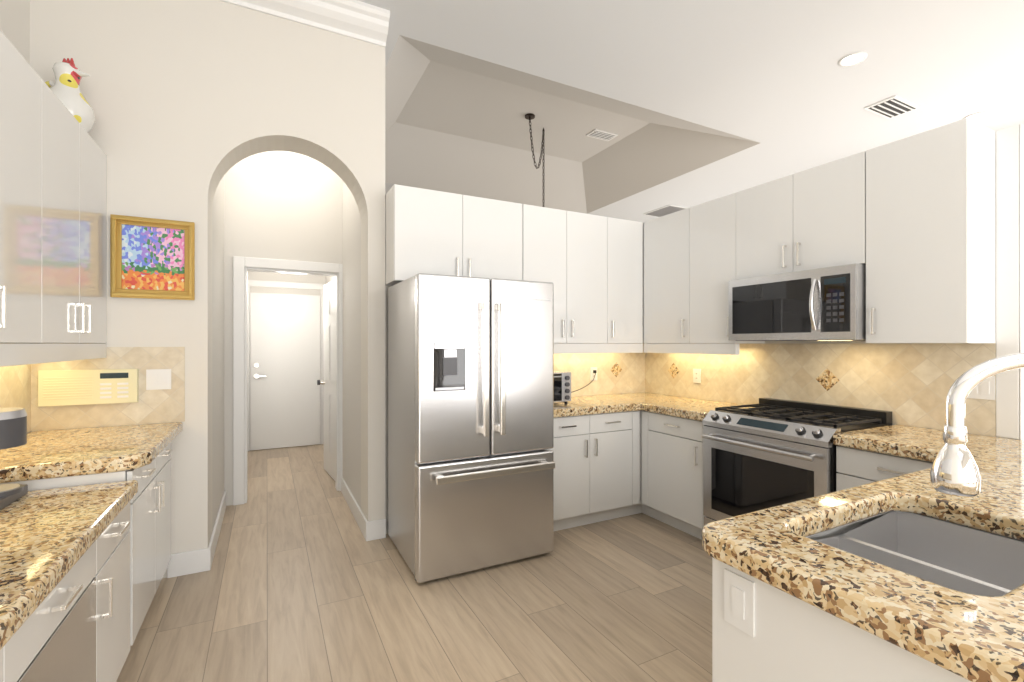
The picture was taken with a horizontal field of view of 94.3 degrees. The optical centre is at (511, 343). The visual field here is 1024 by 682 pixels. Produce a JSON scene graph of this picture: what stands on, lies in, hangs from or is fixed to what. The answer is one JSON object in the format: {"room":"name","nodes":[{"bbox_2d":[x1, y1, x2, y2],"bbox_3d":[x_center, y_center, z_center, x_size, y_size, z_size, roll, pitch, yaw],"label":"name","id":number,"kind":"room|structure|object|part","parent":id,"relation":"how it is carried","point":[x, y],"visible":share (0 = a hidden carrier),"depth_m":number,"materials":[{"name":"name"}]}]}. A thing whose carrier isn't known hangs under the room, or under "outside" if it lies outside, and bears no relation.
{"room":"kitchen","nodes":[
{"label":"kitchen","id":0,"kind":"room"},
{"bbox_2d":[116,444,711,681],"bbox_3d":[1.926,1.408,3.245,9.000,0.060,12.400,0,0,-27],"label":"floor","id":1,"kind":"structure","parent":0,"point":[302,580],"depth_m":2.48,"materials":[{"name":"brown wood"}]},
{"bbox_2d":[0,633,15,681],"bbox_3d":[-1.108,0.998,0.385,0.619,0.758,1.100,0,0,-27],"label":"base cabinet","id":2,"kind":"object","parent":1,"relation":"on","point":[8,652],"depth_m":1.03,"materials":[{"name":"white"}]},
{"bbox_2d":[16,532,103,681],"bbox_3d":[-1.502,0.998,1.149,0.619,0.758,0.620,0,0,-27],"label":"base cabinet","id":3,"kind":"object","parent":1,"relation":"on","point":[84,621],"depth_m":1.35,"materials":[{"name":"white"}]},
{"bbox_2d":[0,443,172,635],"bbox_3d":[-2.068,0.952,2.245,0.619,0.852,0.948,0,0,-27],"label":"base cabinet","id":4,"kind":"object","parent":1,"relation":"on","point":[153,496],"depth_m":2.24,"materials":[{"name":"white"}]},
{"bbox_2d":[0,422,182,649],"bbox_3d":[-1.540,0.541,1.287,0.666,0.154,3.139,0,0,-27],"label":"countertop","id":5,"kind":"structure","parent":4,"relation":"on","point":[48,538],"depth_m":1.67,"materials":[{"name":"beige stone"}]},
{"bbox_2d":[0,407,27,509],"bbox_3d":[-1.863,0.395,1.615,0.310,0.325,0.220,0,0,-27],"label":"coffee maker","id":6,"kind":"object","parent":5,"relation":"on","point":[13,427],"visible":0.98,"depth_m":1.64,"materials":[{"name":"grey plastic"}]},
{"bbox_2d":[104,495,135,681],"bbox_3d":[-1.747,0.998,1.623,0.619,0.758,0.448,0,0,-27],"label":"base cabinet","id":7,"kind":"object","parent":1,"relation":"on","point":[120,536],"depth_m":1.81,"materials":[{"name":"white wood"}]},
{"bbox_2d":[388,273,554,582],"bbox_3d":[-0.291,0.489,3.202,0.905,1.778,0.842,0,0,-27],"label":"fridge","id":8,"kind":"object","parent":1,"relation":"on","point":[401,415],"depth_m":2.86,"materials":[{"name":"grey metal"}]},
{"bbox_3d":[-0.145,0.478,2.918,0.905,1.756,0.080,0,0,-27],"label":"fridge door","id":9,"kind":"part","parent":8,"relation":"part of","materials":[{"name":"silver metal"}]},
{"bbox_3d":[-0.097,-0.005,2.889,0.785,0.557,0.016,0,0,-27],"label":"fridge panel","id":10,"kind":"part","parent":8,"relation":"part of","materials":[{"name":"silver metal"}]},
{"bbox_3d":[-0.086,0.271,2.869,0.785,1.045,0.062,0,0,-27],"label":"fridge handle","id":11,"kind":"part","parent":8,"relation":"part of","materials":[{"name":"silver metal"}]},
{"bbox_2d":[550,411,633,530],"bbox_3d":[0.451,0.952,3.807,0.944,0.852,0.604,0,0,-27],"label":"base cabinet","id":12,"kind":"object","parent":1,"relation":"on","point":[608,466],"depth_m":3.55,"materials":[{"name":"white wood"}]},
{"bbox_2d":[554,392,681,417],"bbox_3d":[0.735,0.494,3.929,1.567,0.060,0.649,0,0,-27],"label":"countertop","id":13,"kind":"structure","parent":12,"relation":"on","point":[625,402],"depth_m":3.69,"materials":[{"name":"beige stone"}]},
{"bbox_2d":[554,370,570,403],"bbox_3d":[0.227,0.341,3.725,0.360,0.245,0.388,0,0,-27],"label":"toaster oven","id":14,"kind":"object","parent":13,"relation":"on","point":[562,386],"visible":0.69,"depth_m":3.62,"materials":[{"name":"silver metal"}]},
{"bbox_2d":[646,411,703,539],"bbox_3d":[1.436,0.952,3.618,0.604,0.852,0.623,0,0,-27],"label":"base cabinet","id":15,"kind":"object","parent":1,"relation":"on","point":[674,445],"depth_m":3.45,"materials":[{"name":"white wood"}]},
{"bbox_2d":[642,397,754,420],"bbox_3d":[1.425,0.494,3.590,0.653,0.060,0.587,0,0,-27],"label":"countertop","id":16,"kind":"structure","parent":15,"relation":"on","point":[688,408],"depth_m":3.57,"materials":[{"name":"beige stone"}]},
{"bbox_2d":[702,398,891,525],"bbox_3d":[1.712,0.885,2.949,0.704,0.985,0.804,0,0,-27],"label":"range","id":17,"kind":"object","parent":1,"relation":"on","point":[765,453],"visible":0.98,"depth_m":2.82,"materials":[{"name":"silver metal"}]},
{"bbox_2d":[830,446,932,536],"bbox_3d":[2.085,0.952,2.362,0.604,0.852,0.565,0,0,-27],"label":"base cabinet","id":18,"kind":"object","parent":1,"relation":"on","point":[854,467],"depth_m":2.33,"materials":[{"name":"white wood"}]},
{"bbox_2d":[702,439,1023,681],"bbox_3d":[1.641,0.494,1.399,2.279,0.060,0.780,0,0,-27],"label":"countertop","id":19,"kind":"structure","parent":18,"relation":"on","point":[973,638],"depth_m":1.01,"materials":[{"name":"beige stone"}]},
{"bbox_2d":[807,511,1023,596],"bbox_3d":[1.040,0.629,1.178,0.690,0.208,0.480,0,0,-27],"label":"sink","id":20,"kind":"object","parent":19,"relation":"in","point":[958,557],"visible":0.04,"depth_m":1.34,"materials":[{"name":"silver metal"}]},
{"bbox_2d":[930,352,1023,496],"bbox_3d":[1.196,0.240,1.054,0.445,0.447,0.086,0,0,13],"label":"faucet","id":21,"kind":"object","parent":19,"relation":"on","point":[954,470],"visible":1,"depth_m":1.08,"materials":[{"name":"silver metal"}]},
{"bbox_2d":[833,424,1013,459],"bbox_3d":[2.059,0.494,2.361,0.653,0.060,0.547,0,0,-27],"label":"countertop","id":22,"kind":"structure","parent":18,"relation":"on","point":[912,442],"depth_m":2.33,"materials":[{"name":"beige stone"}]},
{"bbox_2d":[0,0,1023,577],"bbox_3d":[1.917,-0.452,3.240,8.860,3.660,12.240,0,0,-27],"label":"wall","id":23,"kind":"structure","parent":0,"point":[230,130],"depth_m":3.02,"materials":[{"name":"white paint"}]},
{"bbox_2d":[0,364,35,431],"bbox_3d":[-1.845,0.288,1.141,0.008,0.539,3.120,0,0,-27],"label":"backsplash","id":24,"kind":"structure","parent":23,"relation":"attached to","point":[18,382],"depth_m":2.41,"materials":[{"name":"tile"}]},
{"bbox_2d":[0,30,47,345],"bbox_3d":[-1.824,-0.531,1.444,0.319,1.060,0.859,0,0,-27],"label":"upper cabinet","id":25,"kind":"object","parent":23,"relation":"attached to","point":[23,93],"depth_m":1.75,"materials":[{"name":"white"}]},
{"bbox_2d":[48,87,106,345],"bbox_3d":[-2.221,-0.531,2.211,0.319,1.060,0.869,0,0,-27],"label":"upper cabinet","id":26,"kind":"object","parent":23,"relation":"attached to","point":[53,222],"depth_m":2.23,"materials":[{"name":"white wood"}]},
{"bbox_2d":[45,58,94,132],"bbox_3d":[-2.290,-1.261,2.419,0.255,0.396,0.215,0,0,-27],"label":"rooster figurine","id":27,"kind":"object","parent":26,"relation":"on","point":[65,87],"visible":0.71,"depth_m":2.40,"materials":[{"name":"ceramic"}]},
{"bbox_2d":[36,347,184,430],"bbox_3d":[-2.244,0.241,2.686,0.655,0.445,0.008,0,0,-27],"label":"backsplash","id":28,"kind":"structure","parent":23,"relation":"attached to","point":[162,405],"depth_m":2.71,"materials":[{"name":"tile"}]},
{"bbox_2d":[38,369,138,406],"bbox_3d":[-2.326,0.238,2.620,0.420,0.190,0.034,0,0,-27],"label":"intercom","id":29,"kind":"object","parent":28,"relation":"attached to","point":[77,387],"visible":1,"depth_m":2.60,"materials":[{"name":"beige plastic"}]},
{"bbox_2d":[146,369,170,389],"bbox_3d":[-2.060,0.208,2.771,0.118,0.118,0.009,0,0,-27],"label":"light switch","id":30,"kind":"object","parent":28,"relation":"attached to","point":[157,379],"visible":1,"depth_m":2.77,"materials":[{"name":"white plastic"}]},
{"bbox_2d":[110,214,194,299],"bbox_3d":[-2.078,-0.494,2.755,0.395,0.465,0.034,0,0,-27],"label":"painting","id":31,"kind":"object","parent":23,"relation":"attached to","point":[152,258],"visible":1,"depth_m":2.75,"materials":[{"name":"paint"}]},
{"bbox_2d":[205,491,225,570],"bbox_3d":[-2.131,1.310,3.449,0.016,0.135,1.276,0,0,-27],"label":"baseboard","id":32,"kind":"structure","parent":23,"relation":"attached to","point":[210,551],"depth_m":3.17,"materials":[{"name":"white wood"}]},
{"bbox_2d":[248,280,324,450],"bbox_3d":[-2.995,0.278,6.280,0.998,2.200,0.088,0,0,-27],"label":"door","id":33,"kind":"structure","parent":23,"relation":"in","point":[285,367],"depth_m":6.28,"materials":[{"name":"white wood"}]},
{"bbox_2d":[219,0,389,46],"bbox_3d":[-1.700,-2.196,2.890,1.870,0.172,0.145,0,0,-27],"label":"crown molding","id":34,"kind":"structure","parent":23,"relation":"attached to","point":[361,21],"depth_m":3.16,"materials":[{"name":"white wood"}]},
{"bbox_2d":[317,280,334,479],"bbox_3d":[-1.881,0.364,4.891,0.119,2.012,0.760,0,0,-32],"label":"door","id":35,"kind":"structure","parent":23,"relation":"in","point":[328,381],"depth_m":4.94,"materials":[{"name":"white wood"}]},
{"bbox_2d":[341,477,372,540],"bbox_3d":[-1.292,1.310,3.882,0.036,0.135,1.276,0,0,-27],"label":"baseboard","id":36,"kind":"structure","parent":23,"relation":"attached to","point":[366,527],"depth_m":3.62,"materials":[{"name":"white wood"}]},
{"bbox_2d":[385,184,524,285],"bbox_3d":[-0.423,-0.742,3.516,0.970,0.639,0.319,0,0,-27],"label":"upper cabinet","id":37,"kind":"object","parent":23,"relation":"attached to","point":[427,231],"depth_m":3.34,"materials":[{"name":"white wood"}]},
{"bbox_2d":[525,204,608,345],"bbox_3d":[0.367,-0.531,3.924,0.800,1.060,0.319,0,0,-27],"label":"upper cabinet","id":38,"kind":"object","parent":23,"relation":"attached to","point":[569,250],"depth_m":3.81,"materials":[{"name":"white wood"}]},
{"bbox_2d":[554,344,643,395],"bbox_3d":[0.584,0.231,4.212,1.558,0.465,0.009,0,0,-27],"label":"backsplash","id":39,"kind":"structure","parent":23,"relation":"attached to","point":[617,373],"depth_m":4.34,"materials":[{"name":"tile"}]},
{"bbox_2d":[571,367,596,392],"bbox_3d":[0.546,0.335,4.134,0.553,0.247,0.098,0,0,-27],"label":"outlet","id":40,"kind":"object","parent":39,"relation":"attached to","point":[593,373],"visible":0.77,"depth_m":4.27,"materials":[{"name":"white plastic"}]},
{"bbox_2d":[609,217,644,345],"bbox_3d":[0.904,-0.531,4.201,0.409,1.060,0.319,0,0,-27],"label":"upper cabinet","id":41,"kind":"object","parent":23,"relation":"attached to","point":[626,237],"depth_m":4.06,"materials":[{"name":"white wood"}]},
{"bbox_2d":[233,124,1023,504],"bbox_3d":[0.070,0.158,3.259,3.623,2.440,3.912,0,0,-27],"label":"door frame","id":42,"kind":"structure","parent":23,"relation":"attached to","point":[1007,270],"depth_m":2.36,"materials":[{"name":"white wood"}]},
{"bbox_2d":[645,209,684,345],"bbox_3d":[1.405,-0.531,3.991,0.319,1.060,0.504,0,0,-27],"label":"upper cabinet","id":43,"kind":"object","parent":23,"relation":"attached to","point":[664,235],"depth_m":3.91,"materials":[{"name":"white wood"}]},
{"bbox_2d":[685,192,764,345],"bbox_3d":[1.615,-0.531,3.583,0.319,1.060,0.413,0,0,-27],"label":"upper cabinet","id":44,"kind":"object","parent":23,"relation":"attached to","point":[710,226],"depth_m":3.52,"materials":[{"name":"white wood"}]},
{"bbox_2d":[737,151,864,279],"bbox_3d":[1.895,-0.752,3.041,0.319,0.619,0.807,0,0,-27],"label":"upper cabinet","id":45,"kind":"object","parent":23,"relation":"attached to","point":[813,218],"depth_m":2.90,"materials":[{"name":"white wood"}]},
{"bbox_2d":[728,263,865,340],"bbox_3d":[1.832,-0.227,3.011,0.454,0.418,0.800,0,0,-27],"label":"microwave","id":46,"kind":"object","parent":45,"relation":"attached to","point":[825,304],"visible":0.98,"depth_m":2.84,"materials":[{"name":"grey metal"}]},
{"bbox_2d":[644,343,995,436],"bbox_3d":[1.847,0.231,3.474,0.009,0.465,2.480,0,0,-27],"label":"backsplash","id":47,"kind":"structure","parent":23,"relation":"attached to","point":[910,384],"depth_m":3.00,"materials":[{"name":"tile"}]},
{"bbox_2d":[693,369,700,382],"bbox_3d":[1.561,0.271,4.013,0.008,0.118,0.075,0,0,-27],"label":"outlet","id":48,"kind":"object","parent":47,"relation":"attached to","point":[696,375],"visible":1,"depth_m":4.01,"materials":[{"name":"white plastic"}]},
{"bbox_2d":[967,376,994,399],"bbox_3d":[2.382,0.222,2.422,0.009,0.118,0.118,0,0,-27],"label":"light switch","id":49,"kind":"object","parent":47,"relation":"attached to","point":[985,389],"visible":0.57,"depth_m":2.40,"materials":[{"name":"white plastic"}]},
{"bbox_2d":[865,118,995,342],"bbox_3d":[2.179,-0.531,2.490,0.319,1.060,0.427,0,0,-27],"label":"upper cabinet","id":50,"kind":"object","parent":23,"relation":"attached to","point":[909,222],"depth_m":2.35,"materials":[{"name":"white wood"}]},
{"bbox_2d":[358,0,1023,222],"bbox_3d":[1.917,-2.552,3.240,8.860,0.540,12.240,0,0,-27],"label":"ceiling","id":51,"kind":"structure","parent":0,"point":[691,103],"depth_m":4.37,"materials":[{"name":"white paint"}]},
{"bbox_2d":[525,113,544,206],"bbox_3d":[0.296,-1.952,5.800,0.387,1.541,0.277,0,0,-27],"label":"pendant","id":52,"kind":"object","parent":51,"relation":"hanging from","point":[529,116],"visible":0.83,"depth_m":5.88,"materials":[{"name":"brown metal"}]},
{"bbox_2d":[586,129,617,140],"bbox_3d":[1.173,-2.712,6.187,0.360,0.020,0.200,0,0,-27],"label":"ceiling vent","id":53,"kind":"object","parent":51,"relation":"in","point":[602,135],"visible":0.96,"depth_m":6.16,"materials":[{"name":"white metal"}]},
{"bbox_2d":[644,205,685,216],"bbox_3d":[2.721,-2.272,8.202,0.620,0.020,0.620,0,0,-27],"label":"ceiling vent","id":54,"kind":"object","parent":51,"relation":"in","point":[664,210],"visible":0.56,"depth_m":8.09,"materials":[{"name":"white metal"}]},
{"bbox_2d":[838,52,866,66],"bbox_3d":[2.729,-2.277,3.805,0.190,0.010,0.190,0,0,-27],"label":"recessed light","id":55,"kind":"object","parent":51,"relation":"in","point":[852,59],"visible":1,"depth_m":3.81,"materials":[{"name":"white"}]},
{"bbox_2d":[864,95,919,118],"bbox_3d":[3.667,-2.272,4.582,0.460,0.020,0.260,0,0,-27],"label":"ceiling vent","id":56,"kind":"object","parent":51,"relation":"in","point":[892,107],"visible":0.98,"depth_m":4.56,"materials":[{"name":"white metal"}]},
{"bbox_2d":[963,112,988,120],"bbox_3d":[4.653,-2.277,4.765,0.190,0.010,0.190,0,0,-27],"label":"recessed light","id":57,"kind":"object","parent":51,"relation":"in","point":[977,116],"visible":0.77,"depth_m":4.75,"materials":[{"name":"white plastic"}]},
{"bbox_2d":[724,569,754,636],"bbox_3d":[0.538,0.613,1.127,0.009,0.125,0.078,0,0,-27],"label":"light switch","id":58,"kind":"object","parent":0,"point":[739,601],"visible":1,"depth_m":1.12,"materials":[{"name":"white plastic"}]}
]}

